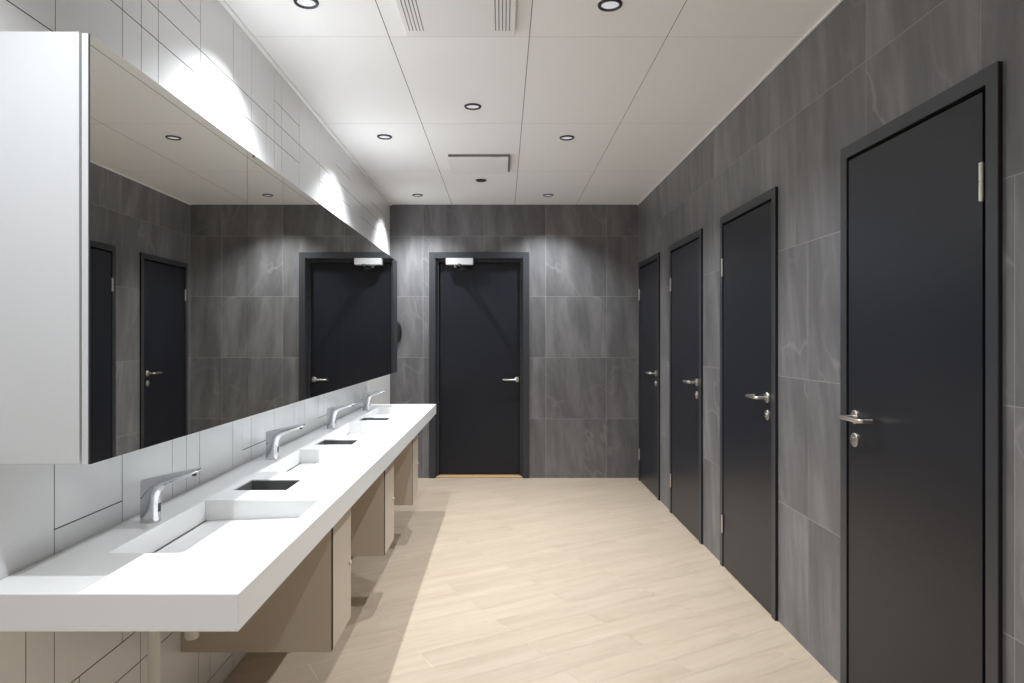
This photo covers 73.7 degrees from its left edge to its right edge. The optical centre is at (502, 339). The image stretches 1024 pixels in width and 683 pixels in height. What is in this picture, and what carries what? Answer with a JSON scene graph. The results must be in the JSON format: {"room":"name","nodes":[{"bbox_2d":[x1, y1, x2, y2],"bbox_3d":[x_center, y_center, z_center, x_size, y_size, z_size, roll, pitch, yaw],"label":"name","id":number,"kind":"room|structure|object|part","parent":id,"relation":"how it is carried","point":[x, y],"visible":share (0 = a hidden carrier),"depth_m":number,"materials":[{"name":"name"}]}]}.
{"room":"public restroom","nodes":[
{"label":"public restroom","id":0,"kind":"room"},
{"bbox_2d":[0,0,389,682],"bbox_3d":[-1.172,0.013,2.210,0.120,2.690,9.020,0,0,0],"label":"wall","id":1,"kind":"structure","parent":0,"point":[195,50],"depth_m":2.30,"materials":[{"name":"white tile"}]},
{"bbox_2d":[0,32,396,463],"bbox_3d":[-0.992,-0.195,3.542,0.238,0.915,4.197,0,0,0],"label":"upper cabinet","id":2,"kind":"object","parent":1,"relation":"attached to","point":[161,281],"visible":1,"depth_m":1.66,"materials":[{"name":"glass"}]},
{"bbox_3d":[-0.882,-0.193,1.887,0.018,0.912,0.886,0,0,0],"label":"mirror door","id":3,"kind":"part","parent":2,"relation":"part of","materials":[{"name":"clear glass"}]},
{"bbox_3d":[-0.882,-0.193,2.521,0.018,0.912,0.378,0,0,0],"label":"mirror door","id":4,"kind":"part","parent":2,"relation":"part of","materials":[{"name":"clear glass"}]},
{"bbox_3d":[-0.882,-0.193,3.043,0.018,0.912,0.662,0,0,0],"label":"mirror door","id":5,"kind":"part","parent":2,"relation":"part of","materials":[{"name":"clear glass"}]},
{"bbox_3d":[-0.882,-0.193,3.555,0.018,0.912,0.358,0,0,0],"label":"mirror door","id":6,"kind":"part","parent":2,"relation":"part of","materials":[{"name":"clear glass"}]},
{"bbox_3d":[-0.882,-0.193,4.080,0.018,0.912,0.688,0,0,0],"label":"mirror door","id":7,"kind":"part","parent":2,"relation":"part of","materials":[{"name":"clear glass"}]},
{"bbox_3d":[-0.882,-0.193,4.612,0.018,0.912,0.373,0,0,0],"label":"mirror door","id":8,"kind":"part","parent":2,"relation":"part of","materials":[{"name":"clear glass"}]},
{"bbox_3d":[-0.882,-0.193,5.220,0.018,0.912,0.838,0,0,0],"label":"mirror door","id":9,"kind":"part","parent":2,"relation":"part of","materials":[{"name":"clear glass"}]},
{"bbox_2d":[0,404,435,631],"bbox_3d":[-0.832,0.670,3.543,0.558,0.280,4.234,0,0,0],"label":"countertop","id":10,"kind":"structure","parent":1,"relation":"attached to","point":[219,548],"depth_m":1.88,"materials":[{"name":"white stone"}]},
{"bbox_2d":[140,467,201,523],"bbox_3d":[-0.968,0.452,1.992,0.170,0.157,0.045,0,0,0],"label":"faucet","id":11,"kind":"object","parent":10,"relation":"on","point":[151,488],"visible":1,"depth_m":1.97,"materials":[{"name":"silver metal"}]},
{"bbox_2d":[147,632,198,682],"bbox_3d":[-0.945,0.986,1.948,0.060,0.744,0.217,0,0,7],"label":"pipe","id":12,"kind":"object","parent":10,"relation":"attached to","point":[153,638],"visible":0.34,"depth_m":1.86,"materials":[{"name":"white"}]},
{"bbox_2d":[108,500,318,552],"bbox_3d":[-0.796,0.569,1.980,0.375,0.078,0.560,0,0,0],"label":"basin","id":13,"kind":"object","parent":10,"relation":"in","point":[250,533],"depth_m":2.10,"materials":[{"name":"white ceramic"}]},
{"bbox_2d":[181,508,351,651],"bbox_3d":[-0.848,0.845,2.505,0.525,0.465,0.300,0,0,0],"label":"base cabinet","id":14,"kind":"object","parent":10,"relation":"attached to","point":[310,610],"visible":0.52,"depth_m":2.35,"materials":[{"name":"beige laminate"}]},
{"bbox_3d":[-0.601,0.848,2.517,0.019,0.459,0.276,0,0,0],"label":"cabinet door","id":15,"kind":"part","parent":14,"relation":"part of","materials":[{"name":"beige laminate"}]},
{"bbox_2d":[266,424,304,459],"bbox_3d":[-0.968,0.452,3.041,0.170,0.157,0.045,0,0,0],"label":"faucet","id":16,"kind":"object","parent":10,"relation":"on","point":[273,437],"visible":1,"depth_m":3.02,"materials":[{"name":"silver metal"}]},
{"bbox_2d":[259,449,376,471],"bbox_3d":[-0.796,0.569,3.029,0.375,0.078,0.560,0,0,0],"label":"basin","id":17,"kind":"object","parent":10,"relation":"in","point":[311,460],"depth_m":3.27,"materials":[{"name":"white ceramic"}]},
{"bbox_2d":[327,402,355,428],"bbox_3d":[-0.968,0.452,4.090,0.170,0.157,0.045,0,0,0],"label":"faucet","id":18,"kind":"object","parent":10,"relation":"on","point":[332,412],"visible":1,"depth_m":4.07,"materials":[{"name":"silver metal"}]},
{"bbox_2d":[328,423,406,434],"bbox_3d":[-0.796,0.569,4.078,0.375,0.078,0.560,0,0,0],"label":"basin","id":19,"kind":"object","parent":10,"relation":"in","point":[346,428],"depth_m":4.36,"materials":[{"name":"white ceramic"}]},
{"bbox_2d":[351,460,394,555],"bbox_3d":[-0.848,0.845,3.552,0.525,0.465,0.300,0,0,0],"label":"base cabinet","id":20,"kind":"object","parent":10,"relation":"attached to","point":[372,514],"visible":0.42,"depth_m":3.40,"materials":[{"name":"beige laminate"}]},
{"bbox_3d":[-0.601,0.848,3.564,0.019,0.459,0.276,0,0,0],"label":"cabinet door","id":21,"kind":"part","parent":20,"relation":"part of","materials":[{"name":"beige laminate"}]},
{"bbox_2d":[363,390,385,410],"bbox_3d":[-0.968,0.452,5.139,0.170,0.157,0.045,0,0,0],"label":"faucet","id":22,"kind":"object","parent":10,"relation":"on","point":[367,397],"visible":1,"depth_m":5.12,"materials":[{"name":"silver metal"}]},
{"bbox_2d":[365,407,424,414],"bbox_3d":[-0.796,0.569,5.127,0.375,0.078,0.560,0,0,0],"label":"basin","id":23,"kind":"object","parent":10,"relation":"in","point":[376,410],"depth_m":5.41,"materials":[{"name":"white ceramic"}]},
{"bbox_2d":[394,434,418,504],"bbox_3d":[-0.848,0.845,4.599,0.525,0.465,0.300,0,0,0],"label":"base cabinet","id":24,"kind":"object","parent":10,"relation":"attached to","point":[406,463],"visible":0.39,"depth_m":4.45,"materials":[{"name":"beige laminate"}]},
{"bbox_3d":[-0.601,0.848,4.611,0.019,0.459,0.276,0,0,0],"label":"cabinet door","id":25,"kind":"part","parent":24,"relation":"part of","materials":[{"name":"beige laminate"}]},
{"bbox_2d":[218,0,391,204],"bbox_3d":[-1.101,-1.327,2.210,0.022,0.009,9.020,0,0,0],"label":"trim","id":26,"kind":"structure","parent":1,"relation":"attached to","point":[224,4],"depth_m":3.50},
{"bbox_2d":[390,205,637,477],"bbox_3d":[0.108,0.013,6.780,2.681,2.690,0.120,0,0,0],"label":"wall","id":27,"kind":"structure","parent":0,"point":[583,259],"depth_m":6.72,"materials":[{"name":"tile"}]},
{"bbox_2d":[397,322,401,343],"bbox_3d":[-1.045,-0.071,6.698,0.103,0.217,0.043,0,0,0],"label":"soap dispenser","id":28,"kind":"object","parent":27,"relation":"attached to","point":[399,330],"visible":0.37,"depth_m":6.68,"materials":[{"name":"black plastic"}]},
{"bbox_2d":[429,252,528,477],"bbox_3d":[-0.234,0.247,6.694,0.984,2.222,0.372,0,0,0],"label":"door","id":29,"kind":"structure","parent":27,"relation":"in","point":[479,301],"depth_m":6.82,"materials":[{"name":"black wood"}]},
{"bbox_3d":[0.070,0.394,6.778,0.156,0.016,0.058,0,0,0],"label":"lever handle","id":30,"kind":"part","parent":29,"relation":"part of","materials":[{"name":"metal"}]},
{"bbox_2d":[223,478,837,682],"bbox_3d":[0.108,1.408,2.285,2.681,0.100,9.470,0,0,0],"label":"floor","id":31,"kind":"structure","parent":0,"point":[478,580],"depth_m":3.52,"materials":[{"name":"brown wood"}]},
{"bbox_2d":[225,0,838,204],"bbox_3d":[0.108,-1.382,2.195,2.681,0.101,9.290,0,0,0],"label":"ceiling","id":32,"kind":"structure","parent":0,"point":[637,86],"depth_m":3.58,"materials":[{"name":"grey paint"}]},
{"bbox_2d":[293,0,318,8],"bbox_3d":[-0.775,-1.328,2.690,0.098,0.008,0.098,0,0,0],"label":"recessed light","id":33,"kind":"object","parent":32,"relation":"in","point":[305,4],"visible":1,"depth_m":2.70,"materials":[{"name":"grey"}]},
{"bbox_2d":[377,134,391,139],"bbox_3d":[-0.775,-1.328,4.470,0.098,0.008,0.098,0,0,0],"label":"recessed light","id":34,"kind":"object","parent":32,"relation":"in","point":[381,136],"visible":1,"depth_m":4.46,"materials":[{"name":"grey"}]},
{"bbox_2d":[395,0,515,36],"bbox_3d":[-0.183,-1.317,2.705,0.470,0.028,0.470,0,0,0],"label":"ceiling vent","id":35,"kind":"object","parent":32,"relation":"in","point":[419,18],"visible":1,"depth_m":2.77,"materials":[{"name":"white metal"}]},
{"bbox_2d":[464,103,480,109],"bbox_3d":[-0.172,-1.328,3.890,0.098,0.008,0.098,0,0,0],"label":"recessed light","id":36,"kind":"object","parent":32,"relation":"in","point":[471,106],"visible":1,"depth_m":3.89,"materials":[{"name":"grey"}]},
{"bbox_2d":[447,154,509,173],"bbox_3d":[-0.174,-1.316,5.125,0.452,0.030,0.470,0,0,0],"label":"ceiling vent","id":37,"kind":"object","parent":32,"relation":"in","point":[458,163],"visible":1,"depth_m":5.04,"materials":[{"name":"grey metal"}]},
{"bbox_2d":[559,135,573,140],"bbox_3d":[0.420,-1.328,4.490,0.098,0.008,0.098,0,0,0],"label":"recessed light","id":38,"kind":"object","parent":32,"relation":"in","point":[565,137],"visible":1,"depth_m":4.48,"materials":[{"name":"grey"}]},
{"bbox_2d":[598,0,622,11],"bbox_3d":[0.425,-1.328,2.710,0.098,0.008,0.098,0,0,0],"label":"recessed light","id":39,"kind":"object","parent":32,"relation":"in","point":[604,5],"visible":1,"depth_m":2.71,"materials":[{"name":"grey"}]},
{"bbox_2d":[638,0,1023,682],"bbox_3d":[1.389,0.013,2.210,0.120,2.690,9.020,0,0,0],"label":"wall","id":40,"kind":"structure","parent":0,"point":[867,64],"depth_m":2.88,"materials":[{"name":"tile"}]},
{"bbox_2d":[638,252,659,499],"bbox_3d":[1.342,0.308,6.206,0.175,2.100,0.852,0,0,0],"label":"door","id":41,"kind":"structure","parent":40,"relation":"in","point":[648,269],"depth_m":6.19,"materials":[{"name":"black wood"}]},
{"bbox_2d":[669,228,702,543],"bbox_3d":[1.342,0.308,4.969,0.175,2.100,0.862,0,0,0],"label":"door","id":42,"kind":"structure","parent":40,"relation":"in","point":[685,255],"depth_m":4.94,"materials":[{"name":"black wood"}]},
{"bbox_3d":[1.283,0.288,4.714,0.058,0.016,0.156,0,0,0],"label":"lever handle","id":43,"kind":"part","parent":42,"relation":"part of","materials":[{"name":"metal"}]},
{"bbox_2d":[637,0,842,204],"bbox_3d":[1.324,-1.329,2.210,0.010,0.006,9.020,0,0,0],"label":"trim","id":44,"kind":"structure","parent":40,"relation":"attached to","point":[839,1],"depth_m":3.57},
{"bbox_2d":[720,186,777,620],"bbox_3d":[1.342,0.308,3.721,0.175,2.100,0.842,0,0,0],"label":"door","id":45,"kind":"structure","parent":40,"relation":"in","point":[749,232],"depth_m":3.64,"materials":[{"name":"black wood"}]},
{"bbox_3d":[1.283,0.288,3.476,0.058,0.016,0.156,0,0,0],"label":"lever handle","id":46,"kind":"part","parent":45,"relation":"part of","materials":[{"name":"metal"}]},
{"bbox_2d":[839,61,1002,682],"bbox_3d":[1.342,0.308,2.239,0.175,2.100,0.846,0,0,0],"label":"door","id":47,"kind":"structure","parent":40,"relation":"in","point":[921,416],"depth_m":2.14,"materials":[{"name":"black wood"}]},
{"bbox_3d":[1.283,0.288,2.486,0.058,0.016,0.156,0,0,0],"label":"lever handle","id":48,"kind":"part","parent":47,"relation":"part of","materials":[{"name":"metal"}]}
]}

